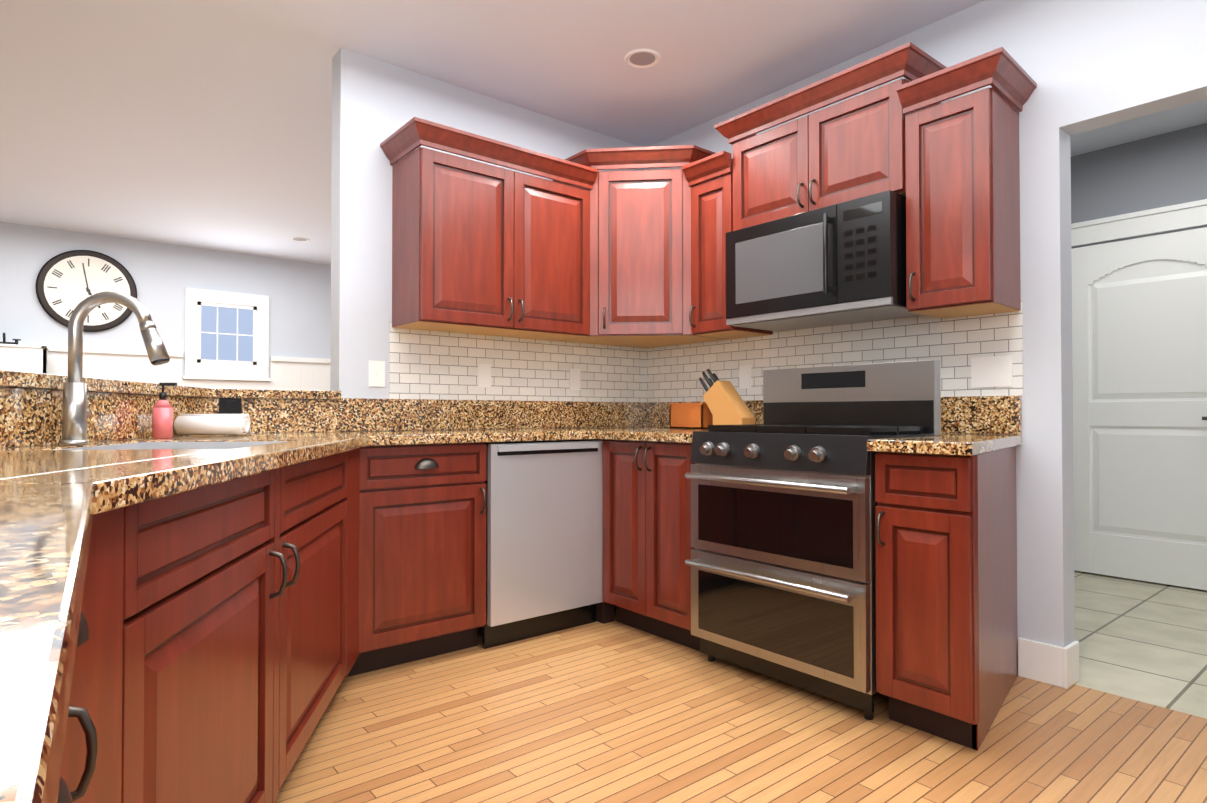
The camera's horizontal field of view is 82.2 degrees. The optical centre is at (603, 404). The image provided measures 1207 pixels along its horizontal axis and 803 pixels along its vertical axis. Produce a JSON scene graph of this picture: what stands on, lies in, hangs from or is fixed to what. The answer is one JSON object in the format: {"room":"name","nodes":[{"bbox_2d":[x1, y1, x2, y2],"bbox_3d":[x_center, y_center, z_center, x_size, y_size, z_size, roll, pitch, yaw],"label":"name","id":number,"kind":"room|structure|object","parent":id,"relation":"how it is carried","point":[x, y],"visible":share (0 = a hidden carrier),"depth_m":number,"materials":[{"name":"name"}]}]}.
{"room":"kitchen","nodes":[
{"label":"kitchen","id":0,"kind":"room"},
{"bbox_2d":[0,222,330,381],"bbox_3d":[-4.691,-0.239,6.362,7.000,2.640,0.120,1,-1,-39],"label":"wall","id":1,"kind":"structure","parent":0,"point":[164,276],"depth_m":6.66,"materials":[{"name":"grey paint"}]},
{"bbox_2d":[36,250,136,331],"bbox_3d":[-4.676,-1.030,6.274,0.740,0.740,0.050,1,-1,-39],"label":"wall clock","id":2,"kind":"object","parent":1,"relation":"attached to","point":[67,282],"visible":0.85,"depth_m":6.24,"materials":[{"name":"white"}]},
{"bbox_2d":[18,344,329,390],"bbox_3d":[-4.685,0.279,6.252,6.880,1.600,0.043,1,-1,-39],"label":"wainscoting","id":3,"kind":"structure","parent":1,"relation":"attached to","point":[286,373],"depth_m":6.66,"materials":[{"name":"white"}]},
{"bbox_2d":[182,288,270,380],"bbox_3d":[-3.794,-0.693,6.992,0.792,0.892,0.050,1,-1,-39],"label":"window","id":4,"kind":"structure","parent":1,"relation":"in","point":[226,335],"depth_m":6.99,"materials":[{"name":"white"}]},
{"bbox_2d":[330,48,644,431],"bbox_3d":[-0.451,-0.274,3.760,1.980,2.640,0.120,1,-1,-39],"label":"wall","id":5,"kind":"structure","parent":0,"point":[375,103],"depth_m":3.19,"materials":[{"name":"grey paint"}]},
{"bbox_2d":[369,360,384,386],"bbox_3d":[-1.044,-0.142,3.188,0.075,0.120,0.011,1,-1,-39],"label":"light switch","id":6,"kind":"object","parent":5,"relation":"attached to","point":[376,373],"visible":1,"depth_m":3.19,"materials":[{"name":"white plastic"}]},
{"bbox_2d":[388,118,583,341],"bbox_3d":[-0.527,-0.784,3.418,0.940,0.850,0.319,1,-1,-39],"label":"upper cabinet","id":7,"kind":"object","parent":5,"relation":"attached to","point":[478,248],"depth_m":3.21,"materials":[{"name":"brown wood"}]},
{"bbox_2d":[339,398,646,431],"bbox_3d":[-0.463,0.054,3.653,1.830,0.149,0.022,1,-1,-39],"label":"backsplash","id":8,"kind":"structure","parent":5,"relation":"attached to","point":[357,414],"depth_m":3.51,"materials":[{"name":"brown stone"}]},
{"bbox_2d":[389,321,644,401],"bbox_3d":[-0.374,-0.202,3.744,1.620,0.365,0.003,1,-1,-39],"label":"tile backsplash","id":9,"kind":"structure","parent":5,"relation":"attached to","point":[424,364],"depth_m":3.64,"materials":[{"name":"white tile"}]},
{"bbox_2d":[478,364,490,387],"bbox_3d":[-0.610,-0.147,3.542,0.075,0.120,0.008,1,-1,-39],"label":"outlet","id":10,"kind":"object","parent":9,"relation":"attached to","point":[484,375],"visible":1,"depth_m":3.54,"materials":[{"name":"white plastic"}]},
{"bbox_2d":[569,369,579,389],"bbox_3d":[-0.161,-0.142,3.909,0.075,0.120,0.008,1,-1,-39],"label":"outlet","id":11,"kind":"object","parent":9,"relation":"attached to","point":[574,379],"visible":1,"depth_m":3.90,"materials":[{"name":"white plastic"}]},
{"bbox_2d":[0,0,1206,264],"bbox_3d":[-1.233,-1.627,3.202,8.320,0.050,9.420,1,-1,-39],"label":"ceiling","id":12,"kind":"structure","parent":0,"point":[204,124],"depth_m":3.41,"materials":[{"name":"white paint"}]},
{"bbox_2d":[290,237,308,241],"bbox_3d":[-2.859,-1.553,6.511,0.170,0.008,0.170,1,-1,-39],"label":"recessed light","id":13,"kind":"object","parent":12,"relation":"in","point":[299,239],"visible":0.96,"depth_m":6.51,"materials":[{"name":"white"}]},
{"bbox_2d":[624,49,660,67],"bbox_3d":[0.180,-1.597,3.197,0.170,0.008,0.170,1,-1,-39],"label":"recessed light","id":14,"kind":"object","parent":12,"relation":"in","point":[641,58],"visible":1,"depth_m":3.19,"materials":[{"name":"white"}]},
{"bbox_2d":[275,605,1206,802],"bbox_3d":[-2.107,1.053,2.450,6.060,0.050,9.420,1,-1,-39],"label":"floor","id":15,"kind":"structure","parent":0,"point":[614,711],"depth_m":2.10,"materials":[{"name":"brown wood"}]},
{"bbox_2d":[61,501,148,802],"bbox_3d":[-0.941,0.569,0.821,0.591,0.876,0.434,1,-1,-39],"label":"base cabinet","id":16,"kind":"object","parent":15,"relation":"on","point":[111,673],"depth_m":0.92,"materials":[{"name":"brown wood"}]},
{"bbox_2d":[57,611,97,802],"bbox_3d":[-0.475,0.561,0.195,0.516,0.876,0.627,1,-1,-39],"label":"handle","id":17,"kind":"object","parent":16,"relation":"attached to","point":[65,794],"visible":0.06,"depth_m":0.22,"materials":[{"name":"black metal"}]},
{"bbox_2d":[149,461,358,663],"bbox_3d":[-0.734,0.575,1.280,0.394,0.876,0.615,1,-1,-39],"label":"base cabinet","id":18,"kind":"object","parent":15,"relation":"on","point":[260,558],"depth_m":1.46,"materials":[{"name":"brown wood"}]},
{"bbox_2d":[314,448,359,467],"bbox_3d":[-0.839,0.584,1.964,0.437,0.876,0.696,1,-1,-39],"label":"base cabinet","id":19,"kind":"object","parent":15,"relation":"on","point":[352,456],"depth_m":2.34,"materials":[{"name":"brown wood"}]},
{"bbox_2d":[0,427,1021,802],"bbox_3d":[0.156,0.120,1.570,3.565,0.038,4.024,1,-1,-39],"label":"countertop","id":20,"kind":"structure","parent":19,"relation":"on","point":[52,501],"depth_m":0.66,"materials":[{"name":"brown stone"}]},
{"bbox_2d":[60,291,169,444],"bbox_3d":[-1.291,-0.096,1.828,0.226,0.400,0.211,1,-1,-39],"label":"pull-down faucet","id":21,"kind":"object","parent":20,"relation":"on","point":[76,413],"visible":1,"depth_m":1.79,"materials":[{"name":"silver metal"}]},
{"bbox_2d":[152,383,176,437],"bbox_3d":[-1.445,0.019,2.276,0.067,0.182,0.058,1,-1,-39],"label":"soap bottle","id":22,"kind":"object","parent":20,"relation":"on","point":[162,417],"visible":1,"depth_m":2.25,"materials":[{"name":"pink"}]},
{"bbox_2d":[55,441,287,449],"bbox_3d":[-1.110,0.232,1.827,0.428,0.246,0.538,0,-1,-9],"label":"stainless steel sink","id":23,"kind":"object","parent":20,"relation":"in","point":[188,445],"visible":0.08,"depth_m":2.07,"materials":[{"name":"grey metal"}]},
{"bbox_2d":[174,414,251,434],"bbox_3d":[-1.412,0.073,2.509,0.233,0.077,0.116,0,-1,-9],"label":"roll","id":24,"kind":"object","parent":20,"relation":"on","point":[211,424],"visible":1,"depth_m":2.46,"materials":[{"name":"white paper"}]},
{"bbox_2d":[669,403,712,428],"bbox_3d":[0.484,0.061,3.734,0.128,0.137,0.248,1,-1,-39],"label":"box","id":25,"kind":"object","parent":20,"relation":"on","point":[691,415],"visible":0.75,"depth_m":3.67,"materials":[{"name":"orange wood"}]},
{"bbox_2d":[699,369,754,424],"bbox_3d":[0.618,-0.030,3.525,0.100,0.314,0.304,1,-1,-39],"label":"knife block","id":26,"kind":"object","parent":20,"relation":"on","point":[725,403],"visible":0.88,"depth_m":3.48,"materials":[{"name":"brown wood"}]},
{"bbox_2d":[348,442,486,675],"bbox_3d":[-0.867,0.597,2.935,0.546,0.875,0.602,1,-1,-39],"label":"base cabinet","id":27,"kind":"object","parent":15,"relation":"on","point":[422,551],"visible":0.83,"depth_m":2.72,"materials":[{"name":"brown wood"}]},
{"bbox_2d":[482,440,602,648],"bbox_3d":[-0.407,0.606,3.291,0.604,0.868,0.584,1,-1,-39],"label":"dishwasher","id":28,"kind":"object","parent":15,"relation":"on","point":[544,537],"visible":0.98,"depth_m":3.06,"materials":[{"name":"silver metal"}]},
{"bbox_2d":[583,439,699,650],"bbox_3d":[0.303,0.605,3.514,0.863,0.875,1.192,1,-1,-39],"label":"base cabinet","id":29,"kind":"object","parent":15,"relation":"on","point":[647,547],"visible":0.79,"depth_m":3.03,"materials":[{"name":"brown wood"}]},
{"bbox_2d":[685,360,940,719],"bbox_3d":[0.778,0.436,2.636,0.612,1.190,0.762,1,-1,-39],"label":"range","id":30,"kind":"object","parent":15,"relation":"on","point":[782,562],"visible":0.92,"depth_m":2.48,"materials":[{"name":"silver metal"}]},
{"bbox_2d":[875,446,1017,750],"bbox_3d":[1.263,0.589,2.342,0.863,0.875,0.295,1,-1,-39],"label":"base cabinet","id":31,"kind":"object","parent":15,"relation":"on","point":[946,602],"visible":0.98,"depth_m":2.11,"materials":[{"name":"brown wood"}]},
{"bbox_3d":[-5.030,0.436,5.623,1.050,1.270,0.500,1,-1,-39],"label":"cabinet","id":32,"kind":"object","parent":15,"relation":"on","visible":0},
{"bbox_2d":[0,332,48,373],"bbox_3d":[-4.923,-0.402,5.747,0.480,0.408,0.360,1,-1,-39],"label":"basin","id":33,"kind":"object","parent":32,"relation":"in","point":[14,356],"visible":0.85,"depth_m":5.67,"materials":[{"name":"white ceramic"}]},
{"bbox_2d":[645,0,1206,647],"bbox_3d":[1.726,-0.290,2.571,0.120,2.640,4.720,1,-1,-39],"label":"wall","id":34,"kind":"structure","parent":0,"point":[1089,64],"depth_m":2.57,"materials":[{"name":"grey paint"}]},
{"bbox_2d":[560,145,735,347],"bbox_3d":[0.209,-0.829,3.752,0.733,0.950,0.737,1,-1,-39],"label":"upper cabinet","id":35,"kind":"object","parent":34,"relation":"attached to","point":[586,252],"depth_m":3.56,"materials":[{"name":"brown wood"}]},
{"bbox_2d":[700,170,772,338],"bbox_3d":[0.654,-0.737,3.534,0.319,0.760,0.273,1,-1,-39],"label":"upper cabinet","id":36,"kind":"object","parent":34,"relation":"attached to","point":[715,190],"depth_m":3.42,"materials":[{"name":"brown wood"}]},
{"bbox_2d":[645,300,1022,401],"bbox_3d":[0.927,-0.206,3.447,0.003,0.365,2.110,1,-1,-39],"label":"tile backsplash","id":37,"kind":"structure","parent":34,"relation":"attached to","point":[673,373],"depth_m":3.19,"materials":[{"name":"white tile"}]},
{"bbox_2d":[739,365,750,388],"bbox_3d":[0.748,-0.145,3.656,0.008,0.120,0.075,1,-1,-39],"label":"outlet","id":38,"kind":"object","parent":37,"relation":"attached to","point":[744,376],"visible":1,"depth_m":3.65,"materials":[{"name":"white plastic"}]},
{"bbox_2d":[971,355,1012,387],"bbox_3d":[1.522,-0.128,2.712,0.008,0.120,0.150,1,-1,-39],"label":"outlet","id":39,"kind":"object","parent":37,"relation":"attached to","point":[994,371],"visible":1,"depth_m":2.71,"materials":[{"name":"white plastic"}]},
{"bbox_2d":[728,46,939,230],"bbox_3d":[1.012,-1.088,3.103,0.319,0.530,0.850,1,-1,-39],"label":"upper cabinet","id":40,"kind":"object","parent":34,"relation":"attached to","point":[852,148],"depth_m":2.93,"materials":[{"name":"brown wood"}]},
{"bbox_2d":[726,190,924,331],"bbox_3d":[0.969,-0.591,3.047,0.445,0.436,0.810,1,-1,-39],"label":"microwave","id":41,"kind":"object","parent":40,"relation":"attached to","point":[842,263],"visible":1,"depth_m":2.87,"materials":[{"name":"black metal"}]},
{"bbox_2d":[647,395,1021,434],"bbox_3d":[0.918,0.051,3.439,0.020,0.149,2.104,1,-1,-39],"label":"backsplash","id":42,"kind":"structure","parent":34,"relation":"attached to","point":[983,415],"depth_m":2.76,"materials":[{"name":"brown stone"}]},
{"bbox_2d":[901,54,1031,318],"bbox_3d":[1.383,-0.784,2.646,0.319,0.850,0.310,1,-1,-39],"label":"upper cabinet","id":43,"kind":"object","parent":34,"relation":"attached to","point":[962,160],"depth_m":2.53,"materials":[{"name":"brown wood"}]},
{"bbox_2d":[1018,637,1078,688],"bbox_3d":[0.106,0.920,-0.201,6.120,0.145,2.511,1,-1,-39],"label":"baseboard","id":44,"kind":"structure","parent":34,"relation":"attached to","point":[1054,665],"depth_m":2.55,"materials":[{"name":"white wood"}]},
{"bbox_2d":[1071,123,1206,590],"bbox_3d":[3.770,-0.277,3.548,0.120,2.640,3.640,1,-1,-39],"label":"wall","id":45,"kind":"structure","parent":0,"point":[1162,170],"depth_m":4.12,"materials":[{"name":"grey paint"}]},
{"bbox_2d":[1071,199,1206,589],"bbox_3d":[3.204,-0.050,4.052,0.110,2.200,1.160,1,-1,-39],"label":"hall door","id":46,"kind":"structure","parent":45,"relation":"in","point":[1139,335],"depth_m":4.09,"materials":[{"name":"white wood"}]},
{"bbox_2d":[1074,571,1206,718],"bbox_3d":[2.980,1.059,2.805,2.260,0.048,3.520,1,-1,-39],"label":"floor","id":47,"kind":"structure","parent":0,"point":[1143,641],"depth_m":3.04,"materials":[{"name":"beige tile"}]},
{"bbox_3d":[-0.732,0.481,1.081,1.835,1.058,3.893,1,-1,-39],"label":"wall","id":48,"kind":"structure","parent":0,"visible":0},
{"bbox_2d":[0,387,340,447],"bbox_3d":[-0.675,0.024,1.119,1.708,0.141,3.673,1,-1,-39],"label":"backsplash","id":49,"kind":"structure","parent":48,"relation":"attached to","point":[30,417],"depth_m":2.14,"materials":[{"name":"brown stone"}]},
{"bbox_2d":[219,398,240,413],"bbox_3d":[-1.504,0.018,2.784,0.080,0.116,0.007,1,-1,-39],"label":"outlet","id":50,"kind":"object","parent":49,"relation":"attached to","point":[229,405],"visible":0.54,"depth_m":2.78,"materials":[{"name":"black plastic"}]},
{"bbox_2d":[0,370,340,399],"bbox_3d":[-0.930,-0.068,1.095,2.134,0.038,4.159,1,-1,-39],"label":"bar","id":51,"kind":"object","parent":48,"relation":"on","point":[20,379],"visible":0.75,"depth_m":2.25,"materials":[{"name":"brown stone"}]}
]}

